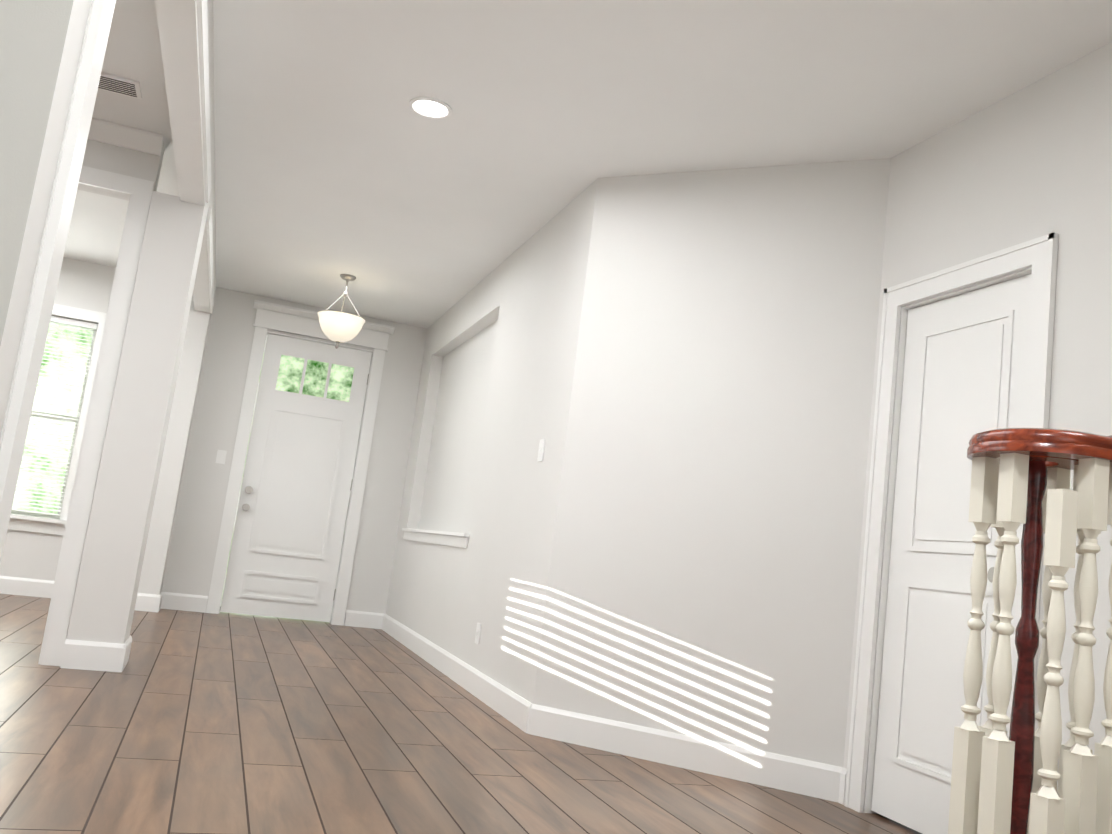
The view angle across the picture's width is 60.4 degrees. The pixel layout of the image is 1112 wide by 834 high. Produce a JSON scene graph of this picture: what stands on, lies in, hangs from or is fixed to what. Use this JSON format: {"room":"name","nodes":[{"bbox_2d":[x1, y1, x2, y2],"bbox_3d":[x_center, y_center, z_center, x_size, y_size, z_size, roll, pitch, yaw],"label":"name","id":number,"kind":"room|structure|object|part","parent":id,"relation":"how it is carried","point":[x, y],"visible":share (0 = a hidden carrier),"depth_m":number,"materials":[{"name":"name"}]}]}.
{"room":"entrance hallway","nodes":[
{"label":"entrance hallway","id":0,"kind":"room"},
{"bbox_2d":[0,0,91,436],"bbox_3d":[-2.555,-0.736,0.901,3.780,2.740,0.120,10,-9,-18],"label":"wall","id":1,"kind":"structure","parent":0,"point":[41,42],"depth_m":1.41,"materials":[{"name":"paint"}]},
{"bbox_2d":[77,139,164,200],"bbox_3d":[-3.920,-0.406,4.380,3.520,2.740,0.120,10,-9,-18],"label":"wall","id":2,"kind":"structure","parent":0,"point":[121,160],"depth_m":5.00,"materials":[{"name":"paint"}]},
{"bbox_2d":[88,118,163,155],"bbox_3d":[-3.723,-1.716,4.473,3.520,0.089,0.080,10,-9,-18],"label":"crown molding","id":3,"kind":"structure","parent":2,"relation":"attached to","point":[115,134],"depth_m":4.93,"materials":[{"name":"paint"}]},
{"bbox_2d":[138,0,215,594],"bbox_3d":[0.197,-0.125,2.738,10.520,2.740,12.500,10,-9,-18],"label":"wall","id":4,"kind":"structure","parent":0,"point":[172,466],"depth_m":7.64,"materials":[{"name":"paint"}]},
{"bbox_2d":[0,0,211,665],"bbox_3d":[-1.462,-0.160,3.200,0.140,2.530,3.578,10,-9,-18],"label":"door frame","id":5,"kind":"structure","parent":4,"relation":"attached to","point":[183,29],"depth_m":3.61,"materials":[{"name":"paint"}]},
{"bbox_2d":[116,635,131,671],"bbox_3d":[-2.201,1.209,4.887,0.015,0.135,0.367,10,-9,-18],"label":"baseboard","id":6,"kind":"structure","parent":4,"relation":"attached to","point":[122,653],"depth_m":4.72,"materials":[{"name":"paint"}]},
{"bbox_2d":[152,592,163,611],"bbox_3d":[-3.185,1.488,7.675,0.015,0.135,0.306,10,-9,-18],"label":"baseboard","id":7,"kind":"structure","parent":4,"relation":"attached to","point":[159,598],"depth_m":7.54,"materials":[{"name":"paint"}]},
{"bbox_2d":[207,220,213,312],"bbox_3d":[-2.402,-1.024,6.645,0.016,0.090,2.650,10,-9,-18],"label":"door frame","id":8,"kind":"structure","parent":4,"relation":"attached to","point":[210,233],"depth_m":6.39,"materials":[{"name":"paint"}]},
{"bbox_2d":[402,528,469,547],"bbox_3d":[-0.893,0.901,7.145,0.133,0.094,2.210,10,-9,-18],"label":"trim","id":9,"kind":"structure","parent":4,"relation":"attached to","point":[455,539],"depth_m":6.86,"materials":[{"name":"paint"}]},
{"bbox_2d":[380,613,843,802],"bbox_3d":[-0.205,1.637,6.116,0.976,0.135,5.260,10,-9,-18],"label":"baseboard","id":10,"kind":"structure","parent":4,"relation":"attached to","point":[788,773],"depth_m":4.22,"materials":[{"name":"paint"}]},
{"bbox_2d":[0,257,423,620],"bbox_3d":[-1.794,0.463,8.554,10.400,2.740,0.150,10,-9,-18],"label":"wall","id":11,"kind":"structure","parent":0,"point":[81,284],"depth_m":8.18,"materials":[{"name":"paint"}]},
{"bbox_2d":[8,304,106,534],"bbox_3d":[-4.344,-0.036,7.666,1.170,1.840,0.200,10,-9,-18],"label":"window","id":12,"kind":"structure","parent":11,"relation":"in","point":[38,524],"depth_m":7.77,"materials":[{"name":"paint"}]},
{"bbox_2d":[12,316,97,515],"bbox_3d":[-4.341,-0.063,7.673,0.930,1.595,0.035,10,-9,-18],"label":"window blinds","id":13,"kind":"object","parent":12,"relation":"attached to","point":[72,322],"visible":0.52,"depth_m":7.75,"materials":[{"name":"white plastic"}]},
{"bbox_2d":[0,576,207,612],"bbox_3d":[-4.839,1.228,7.314,4.115,0.135,0.017,10,-9,-18],"label":"baseboard","id":14,"kind":"structure","parent":11,"relation":"attached to","point":[8,585],"depth_m":7.55,"materials":[{"name":"paint"}]},
{"bbox_2d":[215,450,226,463],"bbox_3d":[-2.844,0.338,8.108,0.075,0.114,0.012,10,-9,-18],"label":"switch plate","id":15,"kind":"object","parent":11,"relation":"attached to","point":[221,457],"depth_m":8.11,"materials":[{"name":"paint"}]},
{"bbox_2d":[206,300,394,625],"bbox_3d":[-2.238,0.410,8.376,1.230,2.685,0.200,10,-9,-18],"label":"door frame","id":16,"kind":"structure","parent":11,"relation":"in","point":[294,320],"depth_m":8.40,"materials":[{"name":"paint"}]},
{"bbox_2d":[220,334,371,621],"bbox_3d":[-2.256,0.530,8.369,0.920,2.418,0.058,10,-9,-18],"label":"front door","id":17,"kind":"structure","parent":16,"relation":"attached to","point":[286,546],"depth_m":8.33,"materials":[{"name":"paint"}]},
{"bbox_3d":[-2.137,-0.341,8.479,0.640,0.315,0.001,10,-9,-18],"label":"front door glass panes","id":18,"kind":"part","parent":16,"relation":"part of","materials":[{"name":"clear glass"}]},
{"bbox_2d":[344,610,379,628],"bbox_3d":[-1.691,1.776,8.371,0.315,0.135,0.017,10,-9,-18],"label":"baseboard","id":19,"kind":"structure","parent":11,"relation":"attached to","point":[352,618],"depth_m":8.36,"materials":[{"name":"paint"}]},
{"bbox_2d":[0,594,921,833],"bbox_3d":[0.066,1.282,2.588,10.800,0.100,12.730,10,-9,-18],"label":"floor","id":20,"kind":"structure","parent":0,"point":[186,722],"depth_m":3.62,"materials":[{"name":"brown wood"}]},
{"bbox_2d":[66,191,205,643],"bbox_3d":[-2.192,0.056,5.013,0.260,2.440,0.350,10,-9,-18],"label":"column","id":21,"kind":"structure","parent":20,"relation":"on","point":[107,585],"depth_m":4.86,"materials":[{"name":"paint"}]},
{"bbox_2d":[948,428,1111,833],"bbox_3d":[3.405,0.245,2.231,4.714,2.660,1.688,10,-9,-18],"label":"stair railing","id":22,"kind":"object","parent":20,"relation":"on","point":[1002,782],"depth_m":2.05,"materials":[{"name":"wood"}]},
{"bbox_3d":[2.011,-0.499,2.441,1.995,1.483,0.492,10,-9,-18],"label":"handrail","id":23,"kind":"part","parent":22,"relation":"part of","materials":[{"name":"brown wood"}]},
{"bbox_2d":[384,177,627,709],"bbox_3d":[-0.569,0.343,6.655,0.180,2.740,4.210,10,-9,-18],"label":"wall","id":24,"kind":"structure","parent":0,"point":[520,360],"depth_m":5.40,"materials":[{"name":"paint"}]},
{"bbox_2d":[475,623,480,643],"bbox_3d":[-0.456,1.255,5.534,0.012,0.115,0.075,10,-9,-18],"label":"electrical outlet","id":25,"kind":"object","parent":24,"relation":"attached to","point":[478,629],"depth_m":5.52,"materials":[{"name":"paint"}]},
{"bbox_2d":[537,439,544,461],"bbox_3d":[-0.080,0.173,4.975,0.012,0.115,0.075,10,-9,-18],"label":"switch plate","id":26,"kind":"object","parent":24,"relation":"attached to","point":[542,442],"depth_m":4.97,"materials":[{"name":"paint"}]},
{"bbox_2d":[63,0,1111,327],"bbox_3d":[0.397,-1.483,3.035,10.400,0.540,12.430,10,-9,-18],"label":"ceiling","id":27,"kind":"structure","parent":0,"point":[335,156],"depth_m":4.12,"materials":[{"name":"paint"}]},
{"bbox_2d":[98,72,141,99],"bbox_3d":[-2.111,-1.559,4.431,0.340,0.013,0.180,10,-9,-18],"label":"ceiling vent","id":28,"kind":"object","parent":27,"relation":"in","point":[120,85],"visible":0.65,"depth_m":4.45,"materials":[{"name":"metal"}]},
{"bbox_2d":[318,274,364,348],"bbox_3d":[-1.632,-0.800,7.294,0.360,0.574,0.360,10,-9,-18],"label":"pendant light","id":29,"kind":"object","parent":27,"relation":"hanging from","point":[339,327],"visible":1,"depth_m":7.18,"materials":[{"name":"white glass"}]},
{"bbox_3d":[-1.649,-0.667,7.274,0.360,0.190,0.360,10,-9,-18],"label":"lamp shade","id":30,"kind":"part","parent":29,"relation":"part of","materials":[{"name":"white glass"}]},
{"bbox_2d":[409,97,451,118],"bbox_3d":[-0.564,-1.387,4.289,0.196,0.010,0.196,10,-9,-18],"label":"recessed light","id":31,"kind":"object","parent":27,"relation":"in","point":[429,107],"visible":1,"depth_m":4.28,"materials":[{"name":"glass"}]},
{"bbox_2d":[566,158,891,767],"bbox_3d":[0.729,0.188,4.446,0.810,2.740,1.195,10,-9,-18],"label":"wall","id":32,"kind":"structure","parent":0,"point":[678,372],"depth_m":4.28,"materials":[{"name":"paint"}]},
{"bbox_2d":[840,768,846,804],"bbox_3d":[1.149,1.476,3.819,0.015,0.135,0.040,10,-9,-18],"label":"baseboard","id":33,"kind":"structure","parent":32,"relation":"attached to","point":[842,790],"depth_m":3.80,"materials":[{"name":"paint"}]},
{"bbox_2d":[844,42,1111,809],"bbox_3d":[1.663,0.131,3.237,0.140,2.740,1.895,10,-9,-18],"label":"wall","id":34,"kind":"structure","parent":0,"point":[1035,162],"depth_m":3.32,"materials":[{"name":"paint"}]},
{"bbox_2d":[844,232,1057,813],"bbox_3d":[1.477,0.465,3.530,0.155,2.120,0.880,10,-9,-18],"label":"door frame","id":35,"kind":"structure","parent":34,"relation":"in","point":[1036,258],"depth_m":3.77,"materials":[{"name":"paint"}]},
{"bbox_2d":[871,274,1030,833],"bbox_3d":[1.473,0.509,3.524,0.042,2.008,0.686,10,-9,-18],"label":"closet door","id":36,"kind":"structure","parent":34,"relation":"in","point":[964,373],"depth_m":3.58,"materials":[{"name":"paint"}]},
{"label":"outside","id":37,"kind":"structure","parent":0,"visible":0},
{"bbox_2d":[12,322,266,601],"bbox_3d":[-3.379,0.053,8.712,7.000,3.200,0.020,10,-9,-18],"label":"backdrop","id":38,"kind":"structure","parent":37,"point":[57,392],"depth_m":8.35,"materials":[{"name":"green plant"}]}
]}

